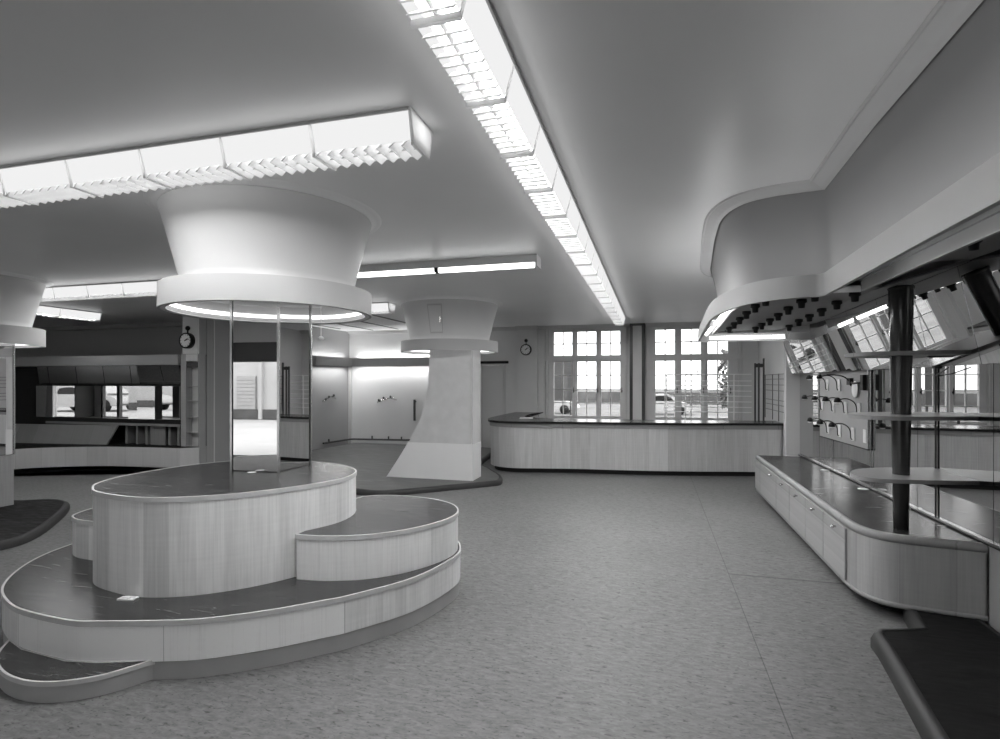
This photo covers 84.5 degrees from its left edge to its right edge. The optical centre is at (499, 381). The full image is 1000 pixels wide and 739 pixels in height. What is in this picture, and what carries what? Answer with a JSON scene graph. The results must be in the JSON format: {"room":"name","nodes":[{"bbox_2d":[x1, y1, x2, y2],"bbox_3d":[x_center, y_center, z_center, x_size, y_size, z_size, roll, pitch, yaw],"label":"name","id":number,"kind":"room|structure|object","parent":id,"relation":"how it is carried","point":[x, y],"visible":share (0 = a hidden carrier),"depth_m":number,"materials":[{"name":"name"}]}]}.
{"room":"shop interior","nodes":[
{"label":"shop interior","id":0,"kind":"room"},
{"bbox_2d":[15,318,348,463],"bbox_3d":[-13.357,0.165,14.302,18.580,2.870,4.470,0,0,16],"label":"wall","id":1,"kind":"structure","parent":0,"point":[330,416],"depth_m":12.30,"materials":[{"name":"paint"}]},
{"bbox_2d":[32,322,182,330],"bbox_3d":[-13.810,-1.225,13.665,17.850,0.090,0.100,0,0,16],"label":"trim","id":2,"kind":"structure","parent":1,"relation":"attached to","point":[169,324],"depth_m":12.13,"materials":[{"name":"paint"}]},
{"bbox_2d":[179,326,194,347],"bbox_3d":[-5.540,-0.794,9.742,0.280,0.403,0.100,0,0,16],"label":"wall clock","id":3,"kind":"object","parent":1,"relation":"attached to","point":[186,340],"visible":1,"depth_m":9.71,"materials":[{"name":"black metal"}]},
{"bbox_2d":[183,316,198,353],"bbox_3d":[-5.498,-0.885,9.780,0.350,0.770,0.015,0,0,16],"label":"trim","id":4,"kind":"structure","parent":1,"relation":"attached to","point":[193,323],"depth_m":9.76,"materials":[{"name":"paint"}]},
{"bbox_2d":[214,320,214,461],"bbox_3d":[-5.210,0.165,10.020,0.017,2.870,0.022,0,0,16],"label":"trim","id":5,"kind":"structure","parent":1,"relation":"attached to","point":[214,320],"depth_m":10.02,"materials":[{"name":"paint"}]},
{"bbox_2d":[323,436,409,443],"bbox_3d":[-2.668,1.399,13.448,3.051,0.117,0.978,0,0,-5],"label":"wall rail","id":6,"kind":"object","parent":1,"relation":"attached to","point":[371,438],"visible":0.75,"depth_m":13.54,"materials":[{"name":"metal"}]},
{"bbox_2d":[312,356,428,366],"bbox_3d":[-2.444,-0.487,12.688,3.430,0.205,1.668,0,0,16],"label":"ledge","id":7,"kind":"object","parent":1,"relation":"attached to","point":[316,360],"visible":0.74,"depth_m":13.32,"materials":[{"name":"grey paint"}]},
{"bbox_2d":[347,321,718,334],"bbox_3d":[0.745,-1.232,12.526,9.500,0.075,0.270,0,0,16],"label":"trim","id":8,"kind":"structure","parent":1,"relation":"attached to","point":[665,324],"depth_m":12.39,"materials":[{"name":"paint"}]},
{"bbox_2d":[0,458,920,738],"bbox_3d":[-10.110,1.650,7.857,28.300,0.100,15.700,0,0,16],"label":"floor","id":9,"kind":"structure","parent":0,"point":[586,605],"depth_m":3.35,"materials":[{"name":"tile"}]},
{"bbox_2d":[0,271,53,506],"bbox_3d":[-6.453,0.128,6.639,1.656,2.794,1.656,0,0,16],"label":"column","id":10,"kind":"structure","parent":9,"relation":"on","point":[21,295],"depth_m":6.73,"materials":[{"name":"white paint"}]},
{"bbox_2d":[0,499,69,549],"bbox_3d":[-6.225,1.560,6.289,3.443,0.079,1.971,0,0,16],"label":"plinth","id":11,"kind":"object","parent":9,"relation":"on","point":[22,522],"visible":0.97,"depth_m":6.14,"materials":[{"name":"rubber"}]},
{"bbox_2d":[15,424,118,444],"bbox_3d":[-8.240,0.973,10.286,2.434,0.345,0.169,0,0,9],"label":"panel","id":12,"kind":"object","parent":9,"relation":"on","point":[24,433],"visible":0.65,"depth_m":10.24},
{"bbox_2d":[0,639,154,702],"bbox_3d":[-2.386,1.546,2.933,1.023,0.107,0.349,0,0,16],"label":"step","id":13,"kind":"structure","parent":9,"relation":"on","point":[27,675],"depth_m":2.84,"materials":[{"name":"paint"}]},
{"bbox_2d":[15,354,180,445],"bbox_3d":[-8.102,0.329,10.645,5.070,1.637,0.430,0,0,16],"label":"display","id":14,"kind":"object","parent":9,"relation":"on","point":[139,394],"visible":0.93,"depth_m":10.30,"materials":[{"name":"paint"}]},
{"bbox_2d":[36,386,45,416],"bbox_3d":[-8.954,0.378,10.736,0.268,0.605,0.008,0,0,16],"label":"mirror","id":15,"kind":"object","parent":14,"relation":"on","point":[40,390],"depth_m":10.73,"materials":[{"name":"silver mirror"}]},
{"bbox_2d":[37,366,49,383],"bbox_3d":[-8.943,-0.133,10.772,0.268,0.345,0.053,0,0,16],"label":"mirror","id":16,"kind":"object","parent":14,"relation":"on","point":[43,371],"depth_m":10.76,"materials":[{"name":"silver mirror"}]},
{"bbox_2d":[46,386,74,416],"bbox_3d":[-8.472,0.378,10.602,0.708,0.605,0.008,0,0,14],"label":"mirror","id":17,"kind":"object","parent":14,"relation":"on","point":[60,400],"depth_m":10.60,"materials":[{"name":"silver mirror"}]},
{"bbox_2d":[47,366,77,383],"bbox_3d":[-8.462,-0.133,10.638,0.708,0.345,0.053,0,0,16],"label":"mirror","id":18,"kind":"object","parent":14,"relation":"on","point":[55,374],"depth_m":10.63,"materials":[{"name":"silver mirror"}]},
{"bbox_2d":[75,386,100,417],"bbox_3d":[-7.798,0.378,10.414,0.668,0.605,0.008,0,0,17],"label":"mirror","id":19,"kind":"object","parent":14,"relation":"on","point":[87,398],"depth_m":10.41,"materials":[{"name":"silver mirror"}]},
{"bbox_2d":[75,366,104,383],"bbox_3d":[-7.788,-0.133,10.450,0.668,0.345,0.053,0,0,16],"label":"mirror","id":20,"kind":"object","parent":14,"relation":"on","point":[85,374],"depth_m":10.44,"materials":[{"name":"silver mirror"}]},
{"bbox_2d":[102,386,127,418],"bbox_3d":[-7.157,0.378,10.235,0.638,0.605,0.008,0,0,16],"label":"mirror","id":21,"kind":"object","parent":14,"relation":"on","point":[114,398],"depth_m":10.23,"materials":[{"name":"silver mirror"}]},
{"bbox_2d":[103,365,131,383],"bbox_3d":[-7.147,-0.133,10.271,0.638,0.345,0.053,0,0,16],"label":"mirror","id":22,"kind":"object","parent":14,"relation":"on","point":[112,374],"depth_m":10.27,"materials":[{"name":"silver mirror"}]},
{"bbox_2d":[128,386,136,418],"bbox_3d":[-6.748,0.378,10.120,0.188,0.605,0.008,0,0,6],"label":"mirror","id":23,"kind":"object","parent":14,"relation":"on","point":[132,390],"depth_m":10.12,"materials":[{"name":"silver mirror"}]},
{"bbox_2d":[130,365,139,383],"bbox_3d":[-6.738,-0.133,10.157,0.188,0.345,0.053,0,0,16],"label":"mirror","id":24,"kind":"object","parent":14,"relation":"on","point":[134,374],"depth_m":10.15,"materials":[{"name":"silver mirror"}]},
{"bbox_2d":[137,386,161,418],"bbox_3d":[-6.382,0.378,10.018,0.548,0.605,0.008,0,0,13],"label":"mirror","id":25,"kind":"object","parent":14,"relation":"on","point":[149,398],"depth_m":10.01,"materials":[{"name":"silver mirror"}]},
{"bbox_2d":[136,365,163,383],"bbox_3d":[-6.379,-0.133,10.028,0.548,0.345,0.108,0,0,16],"label":"mirror","id":26,"kind":"object","parent":14,"relation":"on","point":[147,374],"depth_m":10.02,"materials":[{"name":"silver mirror"}]},
{"bbox_2d":[160,365,180,383],"bbox_3d":[-5.907,-0.133,9.896,0.408,0.345,0.108,0,0,16],"label":"mirror","id":27,"kind":"object","parent":14,"relation":"on","point":[170,374],"depth_m":9.90,"materials":[{"name":"mirror"}]},
{"bbox_2d":[162,386,179,419],"bbox_3d":[-5.910,0.378,9.887,0.408,0.605,0.008,0,0,17],"label":"mirror","id":28,"kind":"object","parent":14,"relation":"on","point":[170,394],"depth_m":9.88,"materials":[{"name":"mirror"}]},
{"bbox_2d":[12,441,198,475],"bbox_3d":[-7.941,1.374,10.486,5.465,0.452,2.830,0,0,16],"label":"counter","id":29,"kind":"object","parent":9,"relation":"on","point":[116,456],"visible":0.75,"depth_m":9.73,"materials":[{"name":"wood"}]},
{"bbox_2d":[181,354,205,446],"bbox_3d":[-5.482,0.329,9.830,0.375,1.637,0.170,0,0,16],"label":"shelving","id":30,"kind":"object","parent":9,"relation":"on","point":[193,366],"visible":1,"depth_m":9.80,"materials":[{"name":"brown wood"}]},
{"bbox_2d":[1,541,460,679],"bbox_3d":[-1.894,1.439,4.142,3.078,0.322,2.522,0,0,16],"label":"display platform","id":31,"kind":"object","parent":9,"relation":"on","point":[52,605],"visible":0.64,"depth_m":3.16,"materials":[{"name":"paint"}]},
{"bbox_2d":[71,508,92,559],"bbox_3d":[-2.838,1.139,4.529,0.717,0.281,1.213,0,0,16],"label":"step","id":32,"kind":"structure","parent":31,"relation":"on","point":[82,521],"depth_m":3.99,"materials":[{"name":"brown wood"}]},
{"bbox_2d":[117,596,138,600],"bbox_3d":[-2.190,1.272,3.238,0.100,0.014,0.050,0,0,4],"label":"box","id":33,"kind":"object","parent":31,"relation":"on","point":[123,598],"visible":1,"depth_m":3.23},
{"bbox_2d":[92,461,356,597],"bbox_3d":[-1.923,0.982,4.038,1.619,0.595,1.614,0,0,16],"label":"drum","id":34,"kind":"object","parent":31,"relation":"on","point":[203,528],"visible":0.9,"depth_m":3.39,"materials":[{"name":"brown wood"}]},
{"bbox_2d":[143,177,381,472],"bbox_3d":[-1.742,-0.292,4.193,1.641,1.954,1.641,0,0,16],"label":"column","id":35,"kind":"structure","parent":34,"relation":"on","point":[273,259],"depth_m":3.80,"materials":[{"name":"paint"}]},
{"bbox_2d":[295,495,458,580],"bbox_3d":[-0.811,1.133,4.162,0.984,0.291,1.296,0,0,3],"label":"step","id":36,"kind":"structure","parent":31,"relation":"on","point":[386,535],"depth_m":3.69,"materials":[{"name":"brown wood"}]},
{"bbox_2d":[312,443,502,495],"bbox_3d":[-2.090,1.560,10.573,5.131,0.079,5.386,0,0,16],"label":"plinth","id":37,"kind":"object","parent":9,"relation":"on","point":[373,463],"visible":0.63,"depth_m":9.17,"materials":[{"name":"rubber"}]},
{"bbox_2d":[387,296,502,480],"bbox_3d":[-0.853,0.128,9.011,1.803,2.794,1.736,0,0,16],"label":"column","id":38,"kind":"structure","parent":9,"relation":"on","point":[455,331],"depth_m":8.55,"materials":[{"name":"paint"}]},
{"bbox_2d":[488,412,782,475],"bbox_3d":[2.427,1.145,10.535,5.158,0.910,2.920,0,0,16],"label":"counter","id":39,"kind":"object","parent":9,"relation":"on","point":[535,445],"depth_m":9.43,"materials":[{"name":"wood"}]},
{"bbox_2d":[488,412,782,423],"bbox_3d":[2.427,0.699,10.535,5.158,0.017,2.920,0,0,16],"label":"countertop","id":40,"kind":"structure","parent":39,"relation":"on","point":[510,417],"depth_m":9.61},
{"bbox_2d":[665,374,751,420],"bbox_3d":[4.028,0.722,10.712,1.600,1.756,0.500,0,0,16],"label":"wire rack","id":41,"kind":"object","parent":9,"relation":"on","point":[666,385],"visible":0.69,"depth_m":10.68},
{"bbox_2d":[754,358,764,420],"bbox_3d":[4.949,0.575,10.496,0.178,2.050,0.040,0,0,16],"label":"ladder frame","id":42,"kind":"object","parent":9,"relation":"on","point":[758,365],"visible":0.56,"depth_m":10.48,"materials":[{"name":"metal"}]},
{"bbox_2d":[755,455,987,621],"bbox_3d":[3.310,1.312,5.590,0.713,0.577,4.212,0,0,16],"label":"counter","id":43,"kind":"object","parent":9,"relation":"on","point":[931,566],"visible":0.99,"depth_m":3.87,"materials":[{"name":"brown wood"}]},
{"bbox_2d":[798,372,891,499],"bbox_3d":[3.795,0.452,6.205,0.044,1.141,2.966,0,0,15],"label":"wall mirror","id":44,"kind":"object","parent":43,"relation":"attached to","point":[839,458],"depth_m":6.18,"materials":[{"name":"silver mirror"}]},
{"bbox_2d":[820,370,869,449],"bbox_3d":[3.716,0.242,5.975,0.031,0.845,1.493,0,0,15],"label":"board","id":45,"kind":"object","parent":44,"relation":"attached to","point":[862,426],"visible":0.77,"depth_m":5.82,"materials":[{"name":"grey paint"}]},
{"bbox_2d":[816,374,840,390],"bbox_3d":[3.606,0.007,6.052,0.228,0.186,0.080,0,0,16],"label":"bracket","id":46,"kind":"object","parent":45,"relation":"attached to","point":[819,376],"visible":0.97,"depth_m":6.04,"materials":[{"name":"paint"}]},
{"bbox_2d":[822,396,846,413],"bbox_3d":[3.553,0.247,5.851,0.228,0.186,0.080,0,0,16],"label":"bracket","id":47,"kind":"object","parent":45,"relation":"attached to","point":[824,399],"visible":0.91,"depth_m":5.84,"materials":[{"name":"paint"}]},
{"bbox_2d":[828,422,854,440],"bbox_3d":[3.501,0.505,5.652,0.228,0.186,0.080,0,0,16],"label":"bracket","id":48,"kind":"object","parent":45,"relation":"attached to","point":[831,424],"visible":1,"depth_m":5.64,"materials":[{"name":"paint"}]},
{"bbox_2d":[827,374,866,397],"bbox_3d":[3.485,0.039,5.546,0.214,0.242,0.496,0,0,16],"label":"bracket","id":49,"kind":"object","parent":45,"relation":"attached to","point":[863,378],"visible":1,"depth_m":5.50,"materials":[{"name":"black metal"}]},
{"bbox_2d":[834,397,860,411],"bbox_3d":[3.459,0.247,5.492,0.228,0.186,0.080,0,0,16],"label":"bracket","id":50,"kind":"object","parent":45,"relation":"attached to","point":[837,400],"visible":0.88,"depth_m":5.49,"materials":[{"name":"metal"}]},
{"bbox_2d":[857,370,870,489],"bbox_3d":[3.474,0.454,5.260,0.096,1.138,0.096,0,0,-29],"label":"support rod","id":51,"kind":"object","parent":43,"relation":"on","point":[870,370],"visible":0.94,"depth_m":5.24,"materials":[{"name":"silver metal"}]},
{"bbox_2d":[887,285,914,530],"bbox_3d":[2.792,0.179,3.830,0.158,1.688,0.158,0,0,16],"label":"post","id":52,"kind":"object","parent":43,"relation":"on","point":[900,297],"visible":0.92,"depth_m":3.78,"materials":[{"name":"black metal"}]},
{"bbox_2d":[844,350,971,357],"bbox_3d":[2.873,-0.176,3.945,0.702,0.063,0.660,0,0,16],"label":"display shelf","id":53,"kind":"object","parent":52,"relation":"attached to","point":[923,353],"visible":0.94,"depth_m":3.71,"materials":[{"name":"clear glass"}]},
{"bbox_2d":[847,412,978,423],"bbox_3d":[2.848,0.257,3.857,0.830,0.063,0.577,0,0,0],"label":"display shelf","id":54,"kind":"object","parent":52,"relation":"attached to","point":[916,416],"visible":0.98,"depth_m":3.62,"materials":[{"name":"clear glass"}]},
{"bbox_2d":[850,467,979,484],"bbox_3d":[2.851,0.673,3.902,0.722,0.063,0.675,0,0,16],"label":"display shelf","id":55,"kind":"object","parent":52,"relation":"attached to","point":[918,475],"visible":0.98,"depth_m":3.74,"materials":[{"name":"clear glass"}]},
{"bbox_2d":[932,366,948,516],"bbox_3d":[3.175,0.420,3.952,0.031,1.200,0.326,0,0,23],"label":"support rod","id":56,"kind":"object","parent":43,"relation":"on","point":[934,367],"visible":0.79,"depth_m":4.07,"materials":[{"name":"metal"}]},
{"bbox_2d":[909,363,999,550],"bbox_3d":[3.189,0.454,3.883,0.044,1.138,1.164,0,0,15],"label":"wall mirror","id":57,"kind":"object","parent":43,"relation":"attached to","point":[969,449],"depth_m":3.75,"materials":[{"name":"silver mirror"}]},
{"bbox_2d":[870,609,999,738],"bbox_3d":[2.021,1.550,1.699,1.080,0.099,4.360,0,0,16],"label":"plinth","id":58,"kind":"object","parent":9,"relation":"on","point":[944,670],"visible":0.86,"depth_m":2.88,"materials":[{"name":"rubber"}]},
{"bbox_2d":[0,0,938,330],"bbox_3d":[-10.137,-1.330,7.761,28.300,0.120,15.900,0,0,16],"label":"ceiling","id":59,"kind":"structure","parent":0,"point":[654,114],"depth_m":2.59,"materials":[{"name":"paint"}]},
{"bbox_2d":[36,305,101,321],"bbox_3d":[-7.811,-1.190,8.747,0.266,0.159,2.866,0,0,16],"label":"light","id":60,"kind":"object","parent":59,"relation":"attached to","point":[49,311],"visible":0.62,"depth_m":9.55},
{"bbox_2d":[37,306,60,315],"bbox_3d":[-7.614,-1.196,9.062,0.040,0.121,0.700,0,0,16],"label":"diffuser","id":61,"kind":"object","parent":60,"relation":"attached to","point":[50,310],"depth_m":9.24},
{"bbox_2d":[60,309,100,319],"bbox_3d":[-7.423,-1.196,9.748,0.040,0.121,0.700,0,0,16],"label":"diffuser","id":62,"kind":"object","parent":60,"relation":"attached to","point":[81,314],"depth_m":9.73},
{"bbox_2d":[40,280,157,301],"bbox_3d":[-5.363,-1.190,7.290,3.566,0.159,0.266,0,0,16],"label":"light","id":63,"kind":"object","parent":59,"relation":"attached to","point":[135,288],"visible":0.52,"depth_m":7.15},
{"bbox_2d":[42,288,53,297],"bbox_3d":[-6.246,-1.196,7.427,0.580,0.121,0.040,0,0,16],"label":"diffuser","id":64,"kind":"object","parent":63,"relation":"attached to","point":[48,292],"depth_m":7.37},
{"bbox_2d":[53,286,87,296],"bbox_3d":[-5.676,-1.196,7.268,0.580,0.121,0.040,0,0,16],"label":"diffuser","id":65,"kind":"object","parent":63,"relation":"attached to","point":[58,291],"depth_m":7.27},
{"bbox_2d":[87,284,122,294],"bbox_3d":[-5.106,-1.196,7.109,0.580,0.121,0.040,0,0,16],"label":"diffuser","id":66,"kind":"object","parent":63,"relation":"attached to","point":[92,289],"depth_m":7.11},
{"bbox_2d":[122,281,156,292],"bbox_3d":[-4.536,-1.196,6.950,0.580,0.121,0.040,0,0,16],"label":"diffuser","id":67,"kind":"object","parent":63,"relation":"attached to","point":[135,286],"depth_m":6.95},
{"bbox_2d":[0,106,432,208],"bbox_3d":[-1.915,-1.190,3.090,3.196,0.159,0.269,0,0,16],"label":"light","id":68,"kind":"object","parent":59,"relation":"attached to","point":[380,136],"visible":1,"depth_m":2.88,"materials":[{"name":"plastic"}]},
{"bbox_2d":[0,160,68,191],"bbox_3d":[-2.709,-1.196,3.201,0.518,0.121,0.040,0,0,16],"label":"diffuser","id":69,"kind":"object","parent":68,"relation":"attached to","point":[43,174],"depth_m":3.20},
{"bbox_2d":[66,149,142,183],"bbox_3d":[-2.199,-1.196,3.059,0.518,0.121,0.040,0,0,16],"label":"diffuser","id":70,"kind":"object","parent":68,"relation":"attached to","point":[114,164],"depth_m":3.06,"materials":[{"name":"plastic"}]},
{"bbox_2d":[140,138,222,173],"bbox_3d":[-1.688,-1.196,2.916,0.518,0.121,0.040,0,0,16],"label":"diffuser","id":71,"kind":"object","parent":68,"relation":"attached to","point":[190,154],"depth_m":2.91,"materials":[{"name":"plastic"}]},
{"bbox_2d":[221,125,311,163],"bbox_3d":[-1.178,-1.196,2.774,0.518,0.121,0.040,0,0,16],"label":"diffuser","id":72,"kind":"object","parent":68,"relation":"attached to","point":[275,142],"depth_m":2.77,"materials":[{"name":"plastic"}]},
{"bbox_2d":[311,110,410,151],"bbox_3d":[-0.667,-1.196,2.631,0.518,0.121,0.040,0,0,16],"label":"diffuser","id":73,"kind":"object","parent":68,"relation":"attached to","point":[369,129],"depth_m":2.63,"materials":[{"name":"plastic"}]},
{"bbox_2d":[317,314,405,329],"bbox_3d":[-3.047,-1.264,11.959,2.140,0.012,2.800,0,0,16],"label":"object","id":74,"kind":"structure","parent":59,"relation":"attached to","point":[371,314],"depth_m":12.24,"materials":[{"name":"paint"}]},
{"bbox_2d":[371,302,395,313],"bbox_3d":[-2.484,-1.190,9.066,1.556,0.159,0.266,0,0,16],"label":"light","id":75,"kind":"object","parent":59,"relation":"attached to","point":[378,307],"visible":0.23,"depth_m":8.81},
{"bbox_2d":[371,303,388,311],"bbox_3d":[-2.018,-1.196,8.827,0.501,0.121,0.040,0,0,16],"label":"diffuser","id":76,"kind":"object","parent":75,"relation":"attached to","point":[376,307],"depth_m":8.80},
{"bbox_2d":[357,254,540,277],"bbox_3d":[-1.140,-1.209,5.987,3.185,0.123,0.220,0,0,16],"label":"light","id":77,"kind":"object","parent":59,"relation":"attached to","point":[517,261],"visible":0.55,"depth_m":5.71,"materials":[{"name":"white paint"}]},
{"bbox_2d":[397,0,625,325],"bbox_3d":[0.934,-1.190,5.761,0.248,0.159,10.546,0,0,16],"label":"light","id":78,"kind":"object","parent":59,"relation":"attached to","point":[467,37],"visible":1,"depth_m":2.35,"materials":[{"name":"plastic"}]},
{"bbox_2d":[399,0,412,18],"bbox_3d":[-0.361,-1.196,1.476,0.040,0.121,0.514,0,0,16],"label":"diffuser","id":79,"kind":"object","parent":78,"relation":"attached to","point":[406,5],"depth_m":1.70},
{"bbox_2d":[408,1,466,101],"bbox_3d":[-0.220,-1.196,1.983,0.040,0.121,0.514,0,0,16],"label":"diffuser","id":80,"kind":"object","parent":78,"relation":"attached to","point":[413,5],"depth_m":1.96,"materials":[{"name":"plastic"}]},
{"bbox_2d":[460,76,500,150],"bbox_3d":[-0.078,-1.196,2.490,0.040,0.121,0.514,0,0,16],"label":"diffuser","id":81,"kind":"object","parent":78,"relation":"attached to","point":[467,103],"depth_m":2.40,"materials":[{"name":"plastic"}]},
{"bbox_2d":[462,0,512,95],"bbox_3d":[-0.035,-1.196,1.932,0.040,0.121,0.514,0,0,16],"label":"diffuser","id":82,"kind":"object","parent":78,"relation":"attached to","point":[480,18],"depth_m":1.93,"materials":[{"name":"plastic"}]},
{"bbox_2d":[507,67,539,149],"bbox_3d":[0.106,-1.196,2.439,0.040,0.121,0.514,0,0,16],"label":"diffuser","id":83,"kind":"object","parent":78,"relation":"attached to","point":[521,104],"depth_m":2.41,"materials":[{"name":"plastic"}]},
{"bbox_2d":[533,127,557,186],"bbox_3d":[0.248,-1.196,2.946,0.040,0.121,0.514,0,0,16],"label":"diffuser","id":84,"kind":"object","parent":78,"relation":"attached to","point":[543,151],"depth_m":2.92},
{"bbox_2d":[553,167,570,213],"bbox_3d":[0.390,-1.196,3.453,0.040,0.121,0.514,0,0,16],"label":"diffuser","id":85,"kind":"object","parent":78,"relation":"attached to","point":[561,188],"depth_m":3.44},
{"bbox_2d":[567,196,580,232],"bbox_3d":[0.531,-1.196,3.960,0.040,0.121,0.514,0,0,16],"label":"diffuser","id":86,"kind":"object","parent":78,"relation":"attached to","point":[573,212],"depth_m":3.95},
{"bbox_2d":[576,219,588,249],"bbox_3d":[0.673,-1.196,4.467,0.040,0.121,0.514,0,0,16],"label":"diffuser","id":87,"kind":"object","parent":78,"relation":"attached to","point":[582,234],"depth_m":4.46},
{"bbox_2d":[585,237,594,261],"bbox_3d":[0.814,-1.196,4.974,0.040,0.121,0.514,0,0,16],"label":"diffuser","id":88,"kind":"object","parent":78,"relation":"attached to","point":[590,247],"depth_m":4.97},
{"bbox_2d":[592,250,599,272],"bbox_3d":[0.956,-1.196,5.482,0.040,0.121,0.514,0,0,16],"label":"diffuser","id":89,"kind":"object","parent":78,"relation":"attached to","point":[596,258],"depth_m":5.47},
{"bbox_2d":[597,262,604,281],"bbox_3d":[1.097,-1.196,5.989,0.040,0.121,0.514,0,0,16],"label":"diffuser","id":90,"kind":"object","parent":78,"relation":"attached to","point":[601,270],"depth_m":5.99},
{"bbox_2d":[602,273,607,288],"bbox_3d":[1.239,-1.196,6.496,0.040,0.121,0.514,0,0,16],"label":"diffuser","id":91,"kind":"object","parent":78,"relation":"attached to","point":[605,277],"depth_m":6.49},
{"bbox_2d":[700,0,982,277],"bbox_3d":[1.242,-1.247,1.782,0.665,0.044,10.100,0,0,16],"label":"crown molding","id":92,"kind":"structure","parent":59,"relation":"attached to","point":[947,16],"depth_m":2.51,"materials":[{"name":"white paint"}]},
{"bbox_2d":[710,0,999,327],"bbox_3d":[1.428,-0.943,1.809,1.431,0.655,10.176,0,0,21],"label":"bulkhead","id":93,"kind":"structure","parent":59,"relation":"attached to","point":[945,125],"depth_m":2.56,"materials":[{"name":"paint"}]},
{"bbox_2d":[783,294,889,373],"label":"mirror","id":94,"kind":"object","parent":93,"relation":"attached to","point":[864,327],"depth_m":5.54,"materials":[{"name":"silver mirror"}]},
{"bbox_2d":[698,152,999,341],"bbox_3d":[1.796,-0.635,1.731,1.650,0.270,10.300,0,0,16],"label":"canopy","id":95,"kind":"object","parent":93,"relation":"attached to","point":[966,213],"depth_m":3.04,"materials":[{"name":"paint"}]},
{"bbox_2d":[911,249,999,367],"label":"mirror","id":96,"kind":"object","parent":93,"relation":"attached to","point":[957,308],"depth_m":3.60,"materials":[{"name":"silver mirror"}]},
{"bbox_2d":[349,324,757,442],"bbox_3d":[0.815,0.165,12.776,9.900,2.870,0.250,0,0,16],"label":"wall","id":97,"kind":"structure","parent":0,"point":[392,418],"depth_m":13.52,"materials":[{"name":"paint"}]},
{"bbox_2d":[348,366,351,443],"bbox_3d":[-3.783,0.600,13.899,0.080,2.000,0.060,0,0,16],"label":"trim","id":98,"kind":"structure","parent":97,"relation":"attached to","point":[349,368],"depth_m":13.88,"materials":[{"name":"paint"}]},
{"bbox_2d":[352,441,406,444],"bbox_3d":[-2.131,1.550,13.456,3.340,0.100,0.025,0,0,16],"label":"baseboard","id":99,"kind":"structure","parent":97,"relation":"attached to","point":[352,441],"depth_m":13.68,"materials":[{"name":"paint"}]},
{"bbox_2d":[481,361,508,447],"bbox_3d":[-0.147,0.555,12.941,0.740,2.090,0.150,0,0,16],"label":"door","id":100,"kind":"structure","parent":97,"relation":"in","point":[494,377],"depth_m":12.96,"materials":[{"name":"paint"}]},
{"bbox_2d":[520,339,531,354],"bbox_3d":[0.593,-0.797,12.541,0.258,0.381,0.100,0,0,16],"label":"wall clock","id":101,"kind":"object","parent":97,"relation":"attached to","point":[525,349],"visible":1,"depth_m":12.50,"materials":[{"name":"black metal"}]},
{"bbox_2d":[518,329,537,411],"bbox_3d":[0.644,0.200,12.632,0.450,2.800,0.120,0,0,16],"label":"trim","id":102,"kind":"structure","parent":97,"relation":"attached to","point":[527,364],"depth_m":12.57,"materials":[{"name":"paint"}]},
{"bbox_2d":[545,328,628,419],"bbox_3d":[1.944,-0.165,12.451,1.910,2.070,0.370,0,0,16],"label":"window","id":103,"kind":"structure","parent":97,"relation":"in","point":[550,358],"depth_m":12.38,"materials":[{"name":"paint"}]},
{"bbox_2d":[630,323,644,419],"bbox_3d":[2.987,0.165,11.967,0.320,2.870,0.140,0,0,16],"label":"trim","id":104,"kind":"structure","parent":97,"relation":"attached to","point":[631,324],"depth_m":11.90,"materials":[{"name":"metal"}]},
{"bbox_2d":[649,326,741,420],"bbox_3d":[4.173,-0.165,11.829,1.960,2.070,0.370,0,0,16],"label":"window","id":105,"kind":"structure","parent":97,"relation":"in","point":[734,356],"depth_m":11.76,"materials":[{"name":"paint"}]},
{"bbox_2d":[758,260,999,632],"bbox_3d":[3.338,0.165,3.896,0.264,2.870,15.700,0,0,16],"label":"wall","id":106,"kind":"structure","parent":0,"point":[772,351],"depth_m":9.18,"materials":[{"name":"paint"}]},
{"bbox_2d":[765,374,783,420],"bbox_3d":[4.827,0.265,9.684,0.021,0.810,1.750,0,0,16],"label":"wire rack","id":107,"kind":"object","parent":106,"relation":"attached to","point":[772,390],"visible":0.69,"depth_m":9.83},
{"bbox_2d":[784,347,799,454],"bbox_3d":[4.180,-0.123,7.752,0.295,2.293,0.140,0,0,16],"label":"trim","id":108,"kind":"structure","parent":106,"relation":"attached to","point":[791,381],"depth_m":7.71,"materials":[{"name":"paint"}]},
{"label":"outside","id":109,"kind":"structure","parent":0,"visible":0},
{"bbox_2d":[554,403,727,417],"bbox_3d":[20.524,2.400,73.540,180.000,0.200,127.300,0,0,16],"label":"ground","id":110,"kind":"structure","parent":109,"point":[591,407],"depth_m":42.88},
{"bbox_2d":[554,362,571,414],"bbox_3d":[1.582,0.890,14.114,0.560,2.820,0.080,0,0,16],"label":"notice board","id":111,"kind":"object","parent":110,"relation":"on","point":[558,366],"visible":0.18,"depth_m":14.07,"materials":[{"name":"metal"}]},
{"bbox_2d":[554,401,579,413],"bbox_3d":[3.634,1.581,40.514,4.338,1.438,1.740,0,0,16],"label":"parked car","id":112,"kind":"object","parent":110,"relation":"on","point":[557,406],"visible":0.34,"depth_m":39.42,"materials":[{"name":"paint"}]},
{"bbox_2d":[578,390,724,403],"bbox_3d":[18.334,1.740,65.693,186.667,1.320,16.407,0,0,16],"label":"bank","id":113,"kind":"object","parent":110,"relation":"on","point":[591,394],"visible":0.01,"depth_m":59.84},
{"bbox_2d":[656,394,692,414],"bbox_3d":[11.512,1.581,39.354,4.338,1.438,1.740,0,0,16],"label":"parked car","id":114,"kind":"object","parent":110,"relation":"on","point":[660,398],"visible":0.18,"depth_m":38.55,"materials":[{"name":"paint"}]},
{"bbox_2d":[715,348,727,408],"bbox_3d":[8.556,0.523,19.963,1.375,3.563,1.331,0,0,16],"label":"tree","id":115,"kind":"object","parent":110,"relation":"on","point":[722,363],"visible":0.11,"depth_m":19.92,"materials":[{"name":"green plant"}]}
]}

